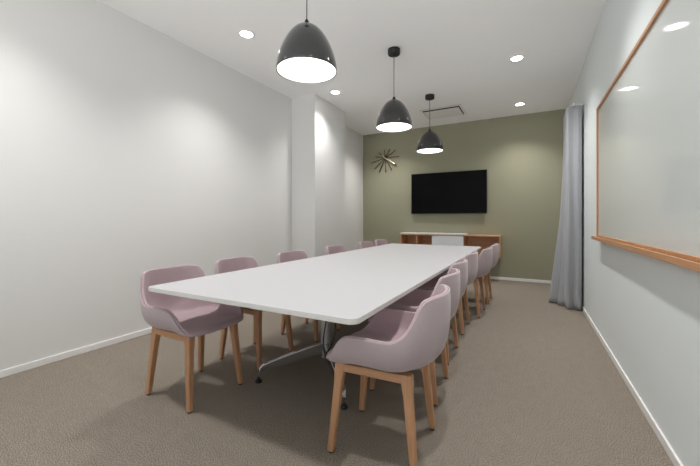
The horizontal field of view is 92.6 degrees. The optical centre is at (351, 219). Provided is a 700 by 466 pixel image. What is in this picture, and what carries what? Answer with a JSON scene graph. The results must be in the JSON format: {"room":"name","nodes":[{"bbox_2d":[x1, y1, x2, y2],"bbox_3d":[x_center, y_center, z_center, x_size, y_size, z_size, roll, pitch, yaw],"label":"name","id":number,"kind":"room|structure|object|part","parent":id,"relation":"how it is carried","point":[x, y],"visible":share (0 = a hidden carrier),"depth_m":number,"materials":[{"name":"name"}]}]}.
{"room":"conference room","nodes":[
{"label":"conference room","id":0,"kind":"room"},
{"bbox_2d":[0,0,362,370],"bbox_3d":[-1.765,-0.400,4.037,0.120,3.100,8.720,0,0,28],"label":"wall","id":1,"kind":"structure","parent":0,"point":[128,150],"depth_m":3.11,"materials":[{"name":"white paint"}]},
{"bbox_2d":[0,327,151,377],"bbox_3d":[-2.326,1.124,2.837,0.012,0.052,5.834,0,0,28],"label":"baseboard","id":2,"kind":"structure","parent":1,"relation":"attached to","point":[3,373],"depth_m":2.79,"materials":[{"name":"white paint"}]},
{"bbox_2d":[292,94,344,257],"bbox_3d":[-0.540,-0.400,5.738,0.450,3.100,0.966,0,0,28],"label":"wall pillar","id":3,"kind":"structure","parent":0,"point":[318,126],"depth_m":5.37,"materials":[{"name":"white paint"}]},
{"bbox_2d":[0,278,673,465],"bbox_3d":[0.056,1.200,3.072,4.241,0.100,8.720,0,0,28],"label":"floor","id":4,"kind":"structure","parent":0,"point":[530,381],"depth_m":2.09,"materials":[{"name":"carpet"}]},
{"bbox_2d":[140,265,243,413],"bbox_3d":[-1.082,0.747,2.281,0.590,0.807,0.552,0,0,29],"label":"armchair","id":5,"kind":"object","parent":4,"relation":"on","point":[183,319],"visible":0.94,"depth_m":2.23,"materials":[{"name":"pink fabric"}]},
{"bbox_3d":[-1.298,0.922,2.197,0.086,0.436,0.066,0,0,29],"label":"leg","id":6,"kind":"part","parent":5,"relation":"part of","materials":[{"name":"brown wood"}]},
{"bbox_3d":[-1.052,0.727,2.264,0.310,0.041,0.374,0,0,29],"label":"seat frame","id":7,"kind":"part","parent":5,"relation":"part of","materials":[{"name":"brown wood"}]},
{"bbox_3d":[-0.978,0.922,2.021,0.086,0.436,0.066,0,0,29],"label":"leg","id":8,"kind":"part","parent":5,"relation":"part of","materials":[{"name":"brown wood"}]},
{"bbox_3d":[-1.126,0.922,2.508,0.086,0.436,0.066,0,0,29],"label":"leg","id":9,"kind":"part","parent":5,"relation":"part of","materials":[{"name":"brown wood"}]},
{"bbox_3d":[-0.806,0.922,2.332,0.086,0.436,0.066,0,0,29],"label":"leg","id":10,"kind":"part","parent":5,"relation":"part of","materials":[{"name":"brown wood"}]},
{"bbox_2d":[215,257,293,369],"bbox_3d":[-0.827,0.747,2.849,0.590,0.807,0.552,0,0,28],"label":"armchair","id":11,"kind":"object","parent":4,"relation":"on","point":[237,263],"visible":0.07,"depth_m":2.85,"materials":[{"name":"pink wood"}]},
{"bbox_3d":[-1.041,0.922,2.761,0.086,0.436,0.066,0,0,28],"label":"leg","id":12,"kind":"part","parent":11,"relation":"part of","materials":[{"name":"brown wood"}]},
{"bbox_3d":[-0.796,0.727,2.833,0.310,0.041,0.374,0,0,28],"label":"seat frame","id":13,"kind":"part","parent":11,"relation":"part of","materials":[{"name":"brown wood"}]},
{"bbox_3d":[-0.874,0.922,3.075,0.086,0.436,0.066,0,0,28],"label":"leg","id":14,"kind":"part","parent":11,"relation":"part of","materials":[{"name":"brown wood"}]},
{"bbox_3d":[-0.718,0.922,2.590,0.086,0.436,0.066,0,0,28],"label":"leg","id":15,"kind":"part","parent":11,"relation":"part of","materials":[{"name":"brown wood"}]},
{"bbox_3d":[-0.551,0.922,2.904,0.086,0.436,0.066,0,0,28],"label":"leg","id":16,"kind":"part","parent":11,"relation":"part of","materials":[{"name":"brown wood"}]},
{"bbox_2d":[277,251,340,341],"bbox_3d":[-0.441,0.747,3.438,0.590,0.807,0.552,0,0,30],"label":"armchair","id":17,"kind":"object","parent":4,"relation":"on","point":[282,257],"visible":0.09,"depth_m":3.48,"materials":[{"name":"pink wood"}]},
{"bbox_3d":[-0.658,0.922,3.358,0.086,0.436,0.066,0,0,30],"label":"leg","id":18,"kind":"part","parent":17,"relation":"part of","materials":[{"name":"brown wood"}]},
{"bbox_3d":[-0.341,0.922,3.175,0.086,0.436,0.066,0,0,30],"label":"leg","id":19,"kind":"part","parent":17,"relation":"part of","materials":[{"name":"brown wood"}]},
{"bbox_2d":[148,243,481,409],"bbox_3d":[0.356,0.780,3.538,1.440,0.740,4.165,0,0,28],"label":"conference table","id":20,"kind":"object","parent":4,"relation":"on","point":[348,287],"visible":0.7,"depth_m":2.21,"materials":[{"name":"white laminate"}]},
{"bbox_3d":[-0.436,1.020,2.431,0.467,0.208,0.044,0,0,-16],"label":"leg","id":21,"kind":"part","parent":20,"relation":"part of","materials":[{"name":"silver metal"}]},
{"bbox_2d":[323,321,335,353],"bbox_3d":[-0.147,0.739,2.376,0.072,0.382,0.140,0,0,41],"label":"cable","id":22,"kind":"object","parent":20,"relation":"hanging from","point":[325,321],"visible":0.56,"depth_m":2.35,"materials":[{"name":"black plastic"}]},
{"bbox_3d":[-0.115,1.020,2.260,0.044,0.208,0.467,0,0,-18],"label":"leg","id":23,"kind":"part","parent":20,"relation":"part of","materials":[{"name":"silver metal"}]},
{"bbox_2d":[326,245,345,254],"bbox_3d":[-0.015,0.747,4.252,0.590,0.807,0.552,0,0,28],"label":"armchair","id":24,"kind":"object","parent":4,"relation":"on","point":[333,249],"visible":0.05,"depth_m":4.43,"materials":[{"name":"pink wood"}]},
{"bbox_2d":[359,241,374,248],"bbox_3d":[0.425,0.747,5.083,0.590,0.807,0.552,0,0,28],"label":"armchair","id":25,"kind":"object","parent":4,"relation":"on","point":[365,244],"visible":0.09,"depth_m":5.26,"materials":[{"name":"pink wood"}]},
{"bbox_2d":[375,239,387,245],"bbox_3d":[0.697,0.747,5.595,0.590,0.807,0.552,0,0,28],"label":"armchair","id":26,"kind":"object","parent":4,"relation":"on","point":[378,242],"visible":0.04,"depth_m":5.79,"materials":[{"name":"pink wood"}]},
{"bbox_2d":[326,284,450,465],"bbox_3d":[0.204,0.747,1.730,0.590,0.807,0.552,0,0,25],"label":"armchair","id":27,"kind":"object","parent":4,"relation":"on","point":[394,342],"visible":1,"depth_m":1.52,"materials":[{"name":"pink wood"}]},
{"bbox_3d":[-0.069,0.922,1.660,0.086,0.436,0.066,0,0,25],"label":"leg","id":28,"kind":"part","parent":27,"relation":"part of","materials":[{"name":"brown wood"}]},
{"bbox_3d":[0.081,0.922,1.983,0.086,0.436,0.066,0,0,25],"label":"leg","id":29,"kind":"part","parent":27,"relation":"part of","materials":[{"name":"brown wood"}]},
{"bbox_3d":[0.172,0.727,1.745,0.310,0.041,0.374,0,0,25],"label":"seat frame","id":30,"kind":"part","parent":27,"relation":"part of","materials":[{"name":"brown wood"}]},
{"bbox_3d":[0.263,0.922,1.506,0.086,0.436,0.066,0,0,25],"label":"leg","id":31,"kind":"part","parent":27,"relation":"part of","materials":[{"name":"brown wood"}]},
{"bbox_3d":[0.413,0.922,1.829,0.086,0.436,0.066,0,0,25],"label":"leg","id":32,"kind":"part","parent":27,"relation":"part of","materials":[{"name":"brown wood"}]},
{"bbox_2d":[368,268,459,405],"bbox_3d":[0.445,0.747,2.323,0.590,0.807,0.552,0,0,26],"label":"armchair","id":33,"kind":"object","parent":4,"relation":"on","point":[410,302],"visible":0.27,"depth_m":2.14,"materials":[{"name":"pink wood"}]},
{"bbox_3d":[0.172,0.922,2.259,0.086,0.436,0.066,0,0,26],"label":"leg","id":34,"kind":"part","parent":33,"relation":"part of","materials":[{"name":"brown wood"}]},
{"bbox_3d":[0.500,0.922,2.099,0.086,0.436,0.066,0,0,26],"label":"leg","id":35,"kind":"part","parent":33,"relation":"part of","materials":[{"name":"brown wood"}]},
{"bbox_3d":[0.656,0.922,2.419,0.086,0.436,0.066,0,0,26],"label":"leg","id":36,"kind":"part","parent":33,"relation":"part of","materials":[{"name":"brown wood"}]},
{"bbox_2d":[416,259,467,364],"bbox_3d":[0.700,0.747,2.911,0.590,0.807,0.552,0,0,28],"label":"armchair","id":37,"kind":"object","parent":4,"relation":"on","point":[462,265],"visible":0.17,"depth_m":2.72,"materials":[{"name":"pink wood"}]},
{"bbox_3d":[0.747,0.922,2.685,0.086,0.436,0.066,0,0,28],"label":"leg","id":38,"kind":"part","parent":37,"relation":"part of","materials":[{"name":"brown wood"}]},
{"bbox_3d":[0.914,0.922,2.999,0.086,0.436,0.066,0,0,28],"label":"leg","id":39,"kind":"part","parent":37,"relation":"part of","materials":[{"name":"brown wood"}]},
{"bbox_2d":[437,251,477,334],"bbox_3d":[1.047,0.747,3.599,0.590,0.807,0.552,0,0,28],"label":"armchair","id":40,"kind":"object","parent":4,"relation":"on","point":[472,258],"visible":0.2,"depth_m":3.36,"materials":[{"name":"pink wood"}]},
{"bbox_3d":[1.095,0.922,3.372,0.086,0.436,0.066,0,0,28],"label":"leg","id":41,"kind":"part","parent":40,"relation":"part of","materials":[{"name":"brown wood"}]},
{"bbox_3d":[1.261,0.922,3.686,0.086,0.436,0.066,0,0,28],"label":"leg","id":42,"kind":"part","parent":40,"relation":"part of","materials":[{"name":"brown wood"}]},
{"bbox_2d":[473,247,492,317],"bbox_3d":[1.441,0.747,4.170,0.590,0.807,0.552,0,0,30],"label":"armchair","id":43,"kind":"object","parent":4,"relation":"on","point":[485,259],"visible":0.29,"depth_m":3.92,"materials":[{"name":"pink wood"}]},
{"bbox_3d":[1.480,0.922,3.942,0.086,0.436,0.066,0,0,30],"label":"leg","id":44,"kind":"part","parent":43,"relation":"part of","materials":[{"name":"brown wood"}]},
{"bbox_3d":[1.657,0.922,4.250,0.086,0.436,0.066,0,0,30],"label":"leg","id":45,"kind":"part","parent":43,"relation":"part of","materials":[{"name":"brown wood"}]},
{"bbox_2d":[478,243,498,303],"bbox_3d":[1.796,0.747,4.798,0.590,0.807,0.552,0,0,28],"label":"armchair","id":46,"kind":"object","parent":4,"relation":"on","point":[495,246],"visible":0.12,"depth_m":4.56,"materials":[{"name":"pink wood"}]},
{"bbox_3d":[1.844,0.922,4.571,0.086,0.436,0.066,0,0,28],"label":"leg","id":47,"kind":"part","parent":46,"relation":"part of","materials":[{"name":"brown wood"}]},
{"bbox_3d":[2.010,0.922,4.885,0.086,0.436,0.066,0,0,28],"label":"leg","id":48,"kind":"part","parent":46,"relation":"part of","materials":[{"name":"brown wood"}]},
{"bbox_2d":[98,0,605,134],"bbox_3d":[0.056,-2.000,3.072,4.241,0.100,8.720,0,0,28],"label":"ceiling","id":49,"kind":"structure","parent":0,"point":[458,52],"depth_m":3.73,"materials":[{"name":"white paint"}]},
{"bbox_2d":[238,29,254,38],"bbox_3d":[-1.102,-1.946,3.515,0.170,0.007,0.170,0,0,28],"label":"recessed light","id":50,"kind":"object","parent":49,"relation":"in","point":[244,33],"visible":1,"depth_m":3.51,"materials":[{"name":"white metal"}]},
{"bbox_2d":[276,0,336,83],"bbox_3d":[-0.305,-1.482,2.295,0.414,0.935,0.414,0,0,28],"label":"pendant lamp","id":51,"kind":"object","parent":49,"relation":"hanging from","point":[305,55],"visible":1,"depth_m":2.18,"materials":[{"name":"black metal"}]},
{"bbox_2d":[277,57,335,81],"bbox_3d":[-0.305,-1.027,2.295,0.396,0.004,0.396,0,0,28],"label":"diffuser","id":52,"kind":"object","parent":51,"relation":"attached to","point":[295,69],"depth_m":2.27,"materials":[{"name":"white plastic"}]},
{"bbox_2d":[330,90,340,93],"bbox_3d":[-0.245,-1.946,5.121,0.170,0.007,0.170,0,0,28],"label":"recessed light","id":53,"kind":"object","parent":49,"relation":"in","point":[331,91],"visible":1,"depth_m":5.12,"materials":[{"name":"white metal"}]},
{"bbox_2d":[376,46,411,131],"bbox_3d":[0.490,-1.501,3.838,0.414,0.898,0.414,0,0,28],"label":"pendant lamp","id":54,"kind":"object","parent":49,"relation":"hanging from","point":[394,116],"visible":1,"depth_m":3.73,"materials":[{"name":"black metal"}]},
{"bbox_3d":[0.490,-1.210,3.838,0.414,0.317,0.414,0,0,28],"label":"lamp shade","id":55,"kind":"part","parent":54,"relation":"part of","materials":[{"name":"grey paint"}]},
{"bbox_2d":[377,123,410,130],"bbox_3d":[0.490,-1.064,3.838,0.396,0.004,0.396,0,0,28],"label":"diffuser","id":56,"kind":"object","parent":54,"relation":"attached to","point":[380,126],"depth_m":3.82,"materials":[{"name":"white plastic"}]},
{"bbox_2d":[416,94,442,153],"bbox_3d":[1.233,-1.511,5.255,0.414,0.878,0.414,0,0,28],"label":"pendant lamp","id":57,"kind":"object","parent":49,"relation":"hanging from","point":[429,142],"visible":1,"depth_m":5.15,"materials":[{"name":"black metal"}]},
{"bbox_3d":[1.233,-1.230,5.255,0.414,0.317,0.414,0,0,28],"label":"lamp shade","id":58,"kind":"part","parent":57,"relation":"part of","materials":[{"name":"grey paint"}]},
{"bbox_2d":[417,148,441,152],"bbox_3d":[1.233,-1.084,5.255,0.396,0.004,0.396,0,0,28],"label":"diffuser","id":59,"kind":"object","parent":57,"relation":"attached to","point":[419,150],"depth_m":5.25,"materials":[{"name":"white plastic"}]},
{"bbox_2d":[420,104,466,119],"bbox_3d":[1.680,-1.945,6.093,0.720,0.010,0.600,0,0,28],"label":"ceiling vent","id":60,"kind":"object","parent":49,"relation":"in","point":[455,110],"visible":0.98,"depth_m":6.07,"materials":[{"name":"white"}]},
{"bbox_2d":[509,55,524,61],"bbox_3d":[2.002,-1.946,4.043,0.170,0.007,0.170,0,0,28],"label":"recessed light","id":61,"kind":"object","parent":49,"relation":"in","point":[515,58],"visible":1,"depth_m":4.04,"materials":[{"name":"white metal"}]},
{"bbox_2d":[514,102,525,105],"bbox_3d":[2.850,-1.946,5.654,0.170,0.007,0.170,0,0,28],"label":"recessed light","id":62,"kind":"object","parent":49,"relation":"in","point":[520,103],"visible":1,"depth_m":5.66,"materials":[{"name":"white metal"}]},
{"bbox_2d":[363,109,565,280],"bbox_3d":[2.070,-0.400,6.871,4.001,3.100,0.120,0,0,28],"label":"wall","id":63,"kind":"structure","parent":0,"point":[521,155],"depth_m":6.43,"materials":[{"name":"green paint"}]},
{"bbox_2d":[372,149,398,171],"bbox_3d":[0.748,-1.305,7.463,0.678,0.521,0.072,0,0,28],"label":"clock","id":64,"kind":"object","parent":63,"relation":"attached to","point":[386,157],"visible":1,"depth_m":7.45,"materials":[{"name":"gold metal"}]},
{"bbox_2d":[411,169,486,213],"bbox_3d":[1.961,-0.540,6.817,1.505,0.847,0.078,0,0,28],"label":"television","id":65,"kind":"object","parent":63,"relation":"attached to","point":[456,192],"visible":1,"depth_m":6.76,"materials":[{"name":"black plastic"}]},
{"bbox_2d":[400,232,501,258],"bbox_3d":[1.943,0.496,6.669,1.905,0.438,0.351,0,0,28],"label":"sideboard","id":66,"kind":"object","parent":63,"relation":"attached to","point":[453,239],"visible":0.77,"depth_m":6.57,"materials":[{"name":"brown wood"}]},
{"bbox_3d":[1.112,0.506,7.111,0.024,0.370,0.348,0,0,28],"label":"panel","id":67,"kind":"part","parent":66,"relation":"part of","materials":[{"name":"brown wood"}]},
{"bbox_3d":[1.668,0.287,6.814,1.285,0.020,0.349,0,0,28],"label":"panel","id":68,"kind":"part","parent":66,"relation":"part of","materials":[{"name":"white paint"}]},
{"bbox_3d":[1.875,0.506,6.525,0.600,0.366,0.018,0,0,28],"label":"sliding door","id":69,"kind":"part","parent":66,"relation":"part of","materials":[{"name":"white paint"}]},
{"bbox_3d":[2.022,0.506,6.819,1.857,0.370,0.012,0,0,28],"label":"panel","id":70,"kind":"part","parent":66,"relation":"part of","materials":[{"name":"brown wood"}]},
{"bbox_3d":[2.774,0.506,6.230,0.024,0.370,0.348,0,0,28],"label":"panel","id":71,"kind":"part","parent":66,"relation":"part of","materials":[{"name":"brown wood"}]},
{"bbox_2d":[483,276,550,283],"bbox_3d":[2.039,1.124,6.812,3.977,0.052,0.012,0,0,28],"label":"baseboard","id":72,"kind":"structure","parent":63,"relation":"attached to","point":[491,277],"depth_m":6.22,"materials":[{"name":"white paint"}]},
{"bbox_2d":[569,0,699,465],"bbox_3d":[1.876,-0.400,2.107,0.120,3.100,8.720,0,0,28],"label":"wall","id":73,"kind":"structure","parent":0,"point":[646,310],"depth_m":2.10,"materials":[{"name":"white paint"}]},
{"bbox_2d":[581,305,682,465],"bbox_3d":[1.818,1.124,2.138,0.012,0.052,8.480,0,0,28],"label":"baseboard","id":74,"kind":"structure","parent":73,"relation":"attached to","point":[669,450],"depth_m":2.03,"materials":[{"name":"white paint"}]},
{"bbox_2d":[591,0,699,272],"bbox_3d":[1.754,-0.441,2.081,0.072,1.264,2.620,0,0,28],"label":"whiteboard","id":75,"kind":"object","parent":73,"relation":"attached to","point":[648,118],"visible":1,"depth_m":1.74,"materials":[{"name":"white ceramic"}]},
{"bbox_3d":[1.772,-0.454,2.071,0.032,1.238,2.620,0,0,28],"label":"board frame","id":76,"kind":"part","parent":75,"relation":"part of","materials":[{"name":"brown wood"}]},
{"bbox_2d":[591,235,699,272],"bbox_3d":[1.754,0.169,2.081,0.072,0.044,2.620,0,0,28],"label":"tray","id":77,"kind":"object","parent":75,"relation":"on","point":[687,259],"depth_m":1.65,"materials":[{"name":"brown wood"}]},
{"bbox_3d":[3.092,-1.446,4.665,0.128,0.034,1.100,0,0,28],"label":"rail","id":78,"kind":"object","parent":73,"relation":"attached to","visible":0},
{"bbox_2d":[549,105,581,309],"bbox_3d":[2.867,-0.139,4.519,0.346,2.575,0.638,0,0,28],"label":"curtain","id":79,"kind":"object","parent":78,"relation":"hanging from","point":[566,281],"visible":1,"depth_m":4.24,"materials":[{"name":"grey fabric"}]}
]}

